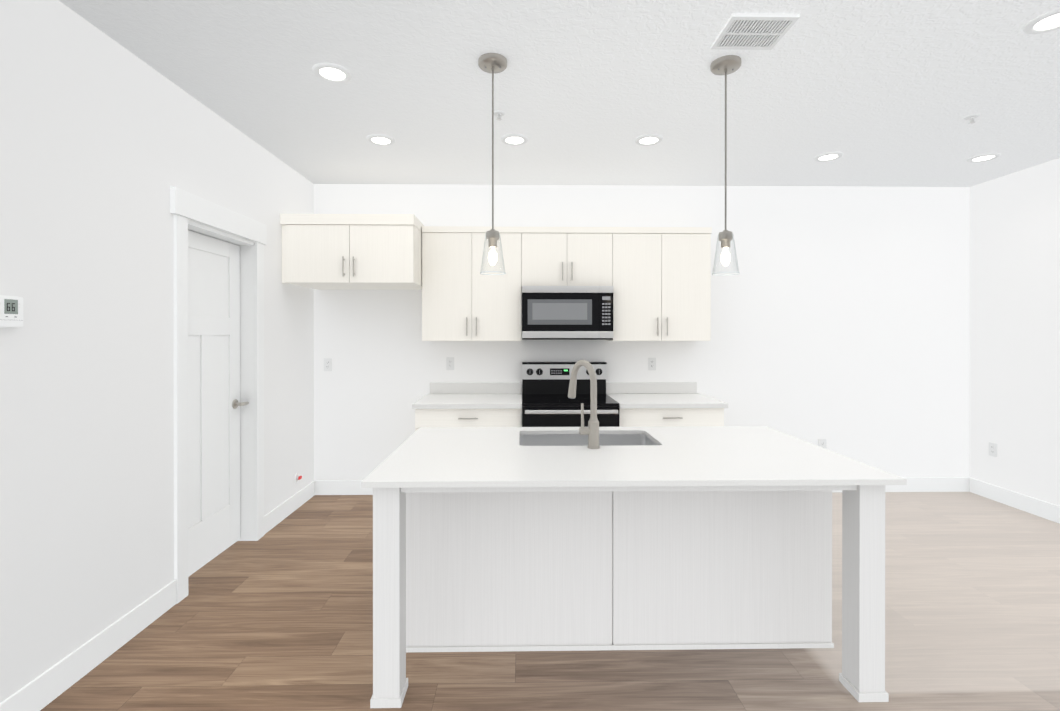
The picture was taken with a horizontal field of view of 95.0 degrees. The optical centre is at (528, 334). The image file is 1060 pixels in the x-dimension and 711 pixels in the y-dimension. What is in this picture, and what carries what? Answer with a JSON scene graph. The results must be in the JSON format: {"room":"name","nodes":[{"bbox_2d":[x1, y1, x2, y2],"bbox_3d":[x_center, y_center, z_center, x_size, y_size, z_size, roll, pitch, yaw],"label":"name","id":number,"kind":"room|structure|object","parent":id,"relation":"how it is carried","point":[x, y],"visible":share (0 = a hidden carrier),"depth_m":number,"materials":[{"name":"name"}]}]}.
{"room":"kitchen","nodes":[
{"label":"kitchen","id":0,"kind":"room"},
{"bbox_2d":[0,0,313,702],"bbox_3d":[-1.956,0.055,0.505,0.140,2.815,7.778,0,0,-1],"label":"wall","id":1,"kind":"structure","parent":0,"point":[107,142],"depth_m":2.13,"materials":[{"name":"paint"}]},
{"bbox_2d":[0,295,22,327],"bbox_3d":[-1.888,-0.082,1.752,0.030,0.117,0.106,0,0,-1],"label":"thermostat","id":2,"kind":"object","parent":1,"relation":"attached to","point":[11,311],"visible":0.98,"depth_m":1.76,"materials":[{"name":"white plastic"}]},
{"bbox_2d":[0,580,175,710],"bbox_3d":[-1.865,1.398,-0.362,0.014,0.132,5.975,0,0,-1],"label":"baseboard","id":3,"kind":"structure","parent":1,"relation":"attached to","point":[47,687],"depth_m":2.09,"materials":[{"name":"white"}]},
{"bbox_2d":[170,187,266,603],"bbox_3d":[-1.982,0.333,3.063,0.168,2.248,0.932,0,0,-1],"label":"door frame","id":4,"kind":"structure","parent":1,"relation":"attached to","point":[185,206],"depth_m":3.26,"materials":[{"name":"white wood"}]},
{"bbox_2d":[188,230,248,576],"bbox_3d":[-2.008,0.411,3.063,0.102,2.060,0.700,0,0,-1],"label":"door","id":5,"kind":"structure","parent":1,"relation":"in","point":[214,403],"depth_m":3.12,"materials":[{"name":"white paint"}]},
{"bbox_2d":[264,480,315,534],"bbox_3d":[-1.933,1.389,3.935,0.014,0.132,0.850,0,0,-1],"label":"baseboard","id":6,"kind":"structure","parent":1,"relation":"attached to","point":[278,514],"depth_m":3.89,"materials":[{"name":"white"}]},
{"bbox_2d":[295,473,301,482],"bbox_3d":[-1.924,1.200,4.060,0.032,0.084,0.084,0,0,-1],"label":"outlet box","id":7,"kind":"object","parent":1,"relation":"attached to","point":[298,477],"visible":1,"depth_m":4.04,"materials":[{"name":"white plastic"}]},
{"bbox_2d":[40,492,1059,710],"bbox_3d":[1.126,1.492,0.558,6.304,0.060,8.058,0,0,-1],"label":"floor","id":8,"kind":"structure","parent":0,"point":[278,617],"depth_m":2.23,"materials":[{"name":"brown wood"}]},
{"bbox_2d":[412,382,521,430],"bbox_3d":[-0.487,0.947,4.095,0.851,1.016,0.646,0,0,-1],"label":"base cabinet","id":9,"kind":"object","parent":8,"relation":"on","point":[470,404],"visible":0.35,"depth_m":3.82,"materials":[{"name":"laminate"}]},
{"bbox_2d":[522,362,618,426],"bbox_3d":[0.322,0.853,4.073,0.758,1.203,0.695,0,0,-1],"label":"stove","id":10,"kind":"object","parent":8,"relation":"on","point":[547,401],"visible":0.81,"depth_m":4.14,"materials":[{"name":"black metal"}]},
{"bbox_2d":[370,488,888,707],"bbox_3d":[0.396,1.020,2.412,2.047,0.877,1.007,0,0,-1],"label":"kitchen island","id":11,"kind":"object","parent":8,"relation":"on","point":[593,536],"depth_m":2.24,"materials":[{"name":"white wood"}]},
{"bbox_2d":[361,426,906,487],"bbox_3d":[0.402,0.569,2.390,2.092,0.022,1.070,0,0,-1],"label":"island countertop","id":12,"kind":"structure","parent":11,"relation":"on","point":[675,456],"depth_m":2.13,"materials":[{"name":"white stone"}]},
{"bbox_2d":[568,360,600,447],"bbox_3d":[0.278,0.344,2.485,0.140,0.428,0.253,0,0,-1],"label":"faucet","id":13,"kind":"object","parent":12,"relation":"on","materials":[{"name":"silver metal"}]},
{"bbox_2d":[519,434,656,445],"bbox_3d":[0.311,0.689,2.624,0.777,0.216,0.432,0,0,-1],"label":"sink","id":14,"kind":"object","parent":12,"relation":"in","point":[525,439],"depth_m":2.82,"materials":[{"name":"silver metal"}]},
{"bbox_2d":[606,382,727,426],"bbox_3d":[1.131,0.947,4.121,0.853,1.016,0.646,0,0,-1],"label":"base cabinet","id":15,"kind":"object","parent":8,"relation":"on","point":[656,404],"visible":0.23,"depth_m":3.85,"materials":[{"name":"laminate"}]},
{"bbox_2d":[59,0,1059,186],"bbox_3d":[1.126,-1.393,0.551,6.304,0.080,8.058,0,0,-1],"label":"ceiling","id":16,"kind":"structure","parent":0,"point":[885,93],"depth_m":2.66,"materials":[{"name":"white paint"}]},
{"bbox_2d":[312,62,351,82],"bbox_3d":[-1.020,-1.351,2.518,0.192,0.012,0.192,0,0,-1],"label":"recessed light","id":17,"kind":"object","parent":16,"relation":"in","point":[331,72],"visible":1,"depth_m":2.50,"materials":[{"name":"white plastic"}]},
{"bbox_2d":[366,134,394,145],"bbox_3d":[-1.033,-1.352,3.388,0.192,0.012,0.192,0,0,-1],"label":"recessed light","id":18,"kind":"object","parent":16,"relation":"in","point":[380,139],"visible":1,"depth_m":3.37,"materials":[{"name":"white plastic"}]},
{"bbox_2d":[478,53,506,274],"bbox_3d":[-0.180,-0.829,2.413,0.144,1.055,0.144,0,0,-1],"label":"pendant light","id":19,"kind":"object","parent":16,"relation":"hanging from","point":[492,63],"visible":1,"depth_m":2.40,"materials":[{"name":"clear glass"}]},
{"bbox_2d":[494,111,504,120],"bbox_3d":[-0.184,-1.338,2.982,0.072,0.038,0.072,0,0,-1],"label":"sprinkler","id":20,"kind":"object","parent":16,"relation":"attached to","point":[502,113],"visible":0.98,"depth_m":2.97,"materials":[{"name":"white plastic"}]},
{"bbox_2d":[501,134,527,145],"bbox_3d":[-0.100,-1.352,3.383,0.192,0.012,0.192,0,0,-1],"label":"recessed light","id":21,"kind":"object","parent":16,"relation":"in","point":[514,139],"visible":1,"depth_m":3.37,"materials":[{"name":"white plastic"}]},
{"bbox_2d":[635,134,662,145],"bbox_3d":[0.836,-1.352,3.388,0.192,0.012,0.192,0,0,-1],"label":"recessed light","id":22,"kind":"object","parent":16,"relation":"in","point":[648,139],"visible":1,"depth_m":3.37,"materials":[{"name":"white plastic"}]},
{"bbox_2d":[710,55,740,275],"bbox_3d":[0.985,-0.829,2.432,0.144,1.055,0.144,0,0,-1],"label":"pendant light","id":23,"kind":"object","parent":16,"relation":"hanging from","point":[726,65],"visible":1,"depth_m":2.42,"materials":[{"name":"clear glass"}]},
{"bbox_2d":[711,13,799,49],"bbox_3d":[1.001,-1.349,2.171,0.288,0.014,0.236,0,0,-1],"label":"ceiling vent","id":24,"kind":"object","parent":16,"relation":"in","point":[743,31],"visible":1,"depth_m":2.15,"materials":[{"name":"white plastic"}]},
{"bbox_2d":[814,152,842,161],"bbox_3d":[2.288,-1.353,3.711,0.192,0.012,0.192,0,0,-1],"label":"recessed light","id":25,"kind":"object","parent":16,"relation":"in","point":[828,156],"visible":0.96,"depth_m":3.69,"materials":[{"name":"white plastic"}]},
{"bbox_2d":[964,114,979,123],"bbox_3d":[2.763,-1.338,3.029,0.072,0.038,0.072,0,0,-1],"label":"sprinkler","id":26,"kind":"object","parent":16,"relation":"attached to","point":[972,118],"visible":1,"depth_m":3.02,"materials":[{"name":"white plastic"}]},
{"bbox_2d":[967,153,1000,162],"bbox_3d":[3.492,-1.353,3.730,0.192,0.012,0.192,0,0,-1],"label":"recessed light","id":27,"kind":"object","parent":16,"relation":"in","point":[982,157],"visible":0.96,"depth_m":3.72,"materials":[{"name":"white plastic"}]},
{"bbox_2d":[1023,8,1059,33],"bbox_3d":[2.264,-1.350,2.091,0.192,0.012,0.192,0,0,-1],"label":"recessed light","id":28,"kind":"object","parent":16,"relation":"in","point":[1049,21],"visible":0.98,"depth_m":2.11,"materials":[{"name":"white plastic"}]},
{"bbox_2d":[314,184,969,479],"bbox_3d":[1.063,0.046,4.513,6.304,2.815,0.140,0,0,-1],"label":"wall","id":29,"kind":"structure","parent":0,"point":[840,319],"depth_m":4.46,"materials":[{"name":"paint"}]},
{"bbox_2d":[324,358,331,370],"bbox_3d":[-1.819,0.276,4.391,0.072,0.116,0.008,0,0,-1],"label":"outlet","id":30,"kind":"object","parent":29,"relation":"attached to","point":[327,364],"visible":1,"depth_m":4.39,"materials":[{"name":"white plastic"}]},
{"bbox_2d":[280,214,423,289],"bbox_3d":[-1.423,-0.671,4.079,1.036,0.536,0.641,0,0,-1],"label":"upper cabinet","id":31,"kind":"object","parent":29,"relation":"attached to","point":[351,251],"visible":0.9,"depth_m":3.79,"materials":[{"name":"laminate"}]},
{"bbox_2d":[446,357,453,369],"bbox_3d":[-0.715,0.267,4.409,0.072,0.116,0.008,0,0,-1],"label":"outlet","id":32,"kind":"object","parent":29,"relation":"attached to","point":[449,363],"visible":1,"depth_m":4.41,"materials":[{"name":"white plastic"}]},
{"bbox_2d":[422,226,521,340],"bbox_3d":[-0.484,-0.426,4.254,0.838,0.964,0.323,0,0,-1],"label":"upper cabinet","id":33,"kind":"object","parent":29,"relation":"attached to","point":[460,303],"depth_m":4.09,"materials":[{"name":"laminate"}]},
{"bbox_2d":[522,227,613,289],"bbox_3d":[0.319,-0.656,4.266,0.768,0.503,0.323,0,0,-1],"label":"upper cabinet","id":34,"kind":"object","parent":29,"relation":"attached to","point":[551,256],"depth_m":4.10,"materials":[{"name":"laminate"}]},
{"bbox_2d":[522,286,612,339],"bbox_3d":[0.319,-0.179,4.227,0.758,0.447,0.403,0,0,-1],"label":"microwave","id":35,"kind":"object","parent":34,"relation":"attached to","point":[567,312],"visible":1,"depth_m":4.03,"materials":[{"name":"black metal"}]},
{"bbox_2d":[316,477,967,494],"bbox_3d":[1.052,1.388,4.438,6.000,0.132,0.017,0,0,-1],"label":"baseboard","id":36,"kind":"structure","parent":29,"relation":"attached to","point":[914,484],"depth_m":4.47,"materials":[{"name":"white wood"}]},
{"bbox_2d":[648,358,655,369],"bbox_3d":[1.125,0.272,4.438,0.072,0.116,0.008,0,0,-1],"label":"outlet","id":37,"kind":"object","parent":29,"relation":"attached to","point":[651,363],"visible":1,"depth_m":4.44,"materials":[{"name":"white plastic"}]},
{"bbox_2d":[607,227,711,340],"bbox_3d":[1.123,-0.426,4.279,0.839,0.964,0.323,0,0,-1],"label":"upper cabinet","id":38,"kind":"object","parent":29,"relation":"attached to","point":[658,279],"depth_m":4.12,"materials":[{"name":"laminate"}]},
{"bbox_2d":[818,439,825,448],"bbox_3d":[2.700,1.024,4.465,0.072,0.116,0.008,0,0,-1],"label":"outlet","id":39,"kind":"object","parent":29,"relation":"attached to","point":[821,442],"visible":0.69,"depth_m":4.46,"materials":[{"name":"white plastic"}]},
{"bbox_2d":[969,158,1059,505],"bbox_3d":[4.208,0.055,0.604,0.140,2.815,7.778,0,0,-1],"label":"wall","id":40,"kind":"structure","parent":0,"point":[1014,393],"depth_m":4.06,"materials":[{"name":"paint"}]},
{"bbox_2d":[989,442,996,456],"bbox_3d":[4.073,1.013,4.265,0.008,0.116,0.072,0,0,-1],"label":"outlet","id":41,"kind":"object","parent":40,"relation":"attached to","point":[992,449],"visible":1,"depth_m":4.26,"materials":[{"name":"white plastic"}]},
{"bbox_2d":[968,477,1059,523],"bbox_3d":[4.131,1.396,0.605,0.014,0.132,7.778,0,0,-1],"label":"baseboard","id":42,"kind":"structure","parent":40,"relation":"attached to","point":[1040,508],"depth_m":4.05,"materials":[{"name":"white wood"}]}
]}

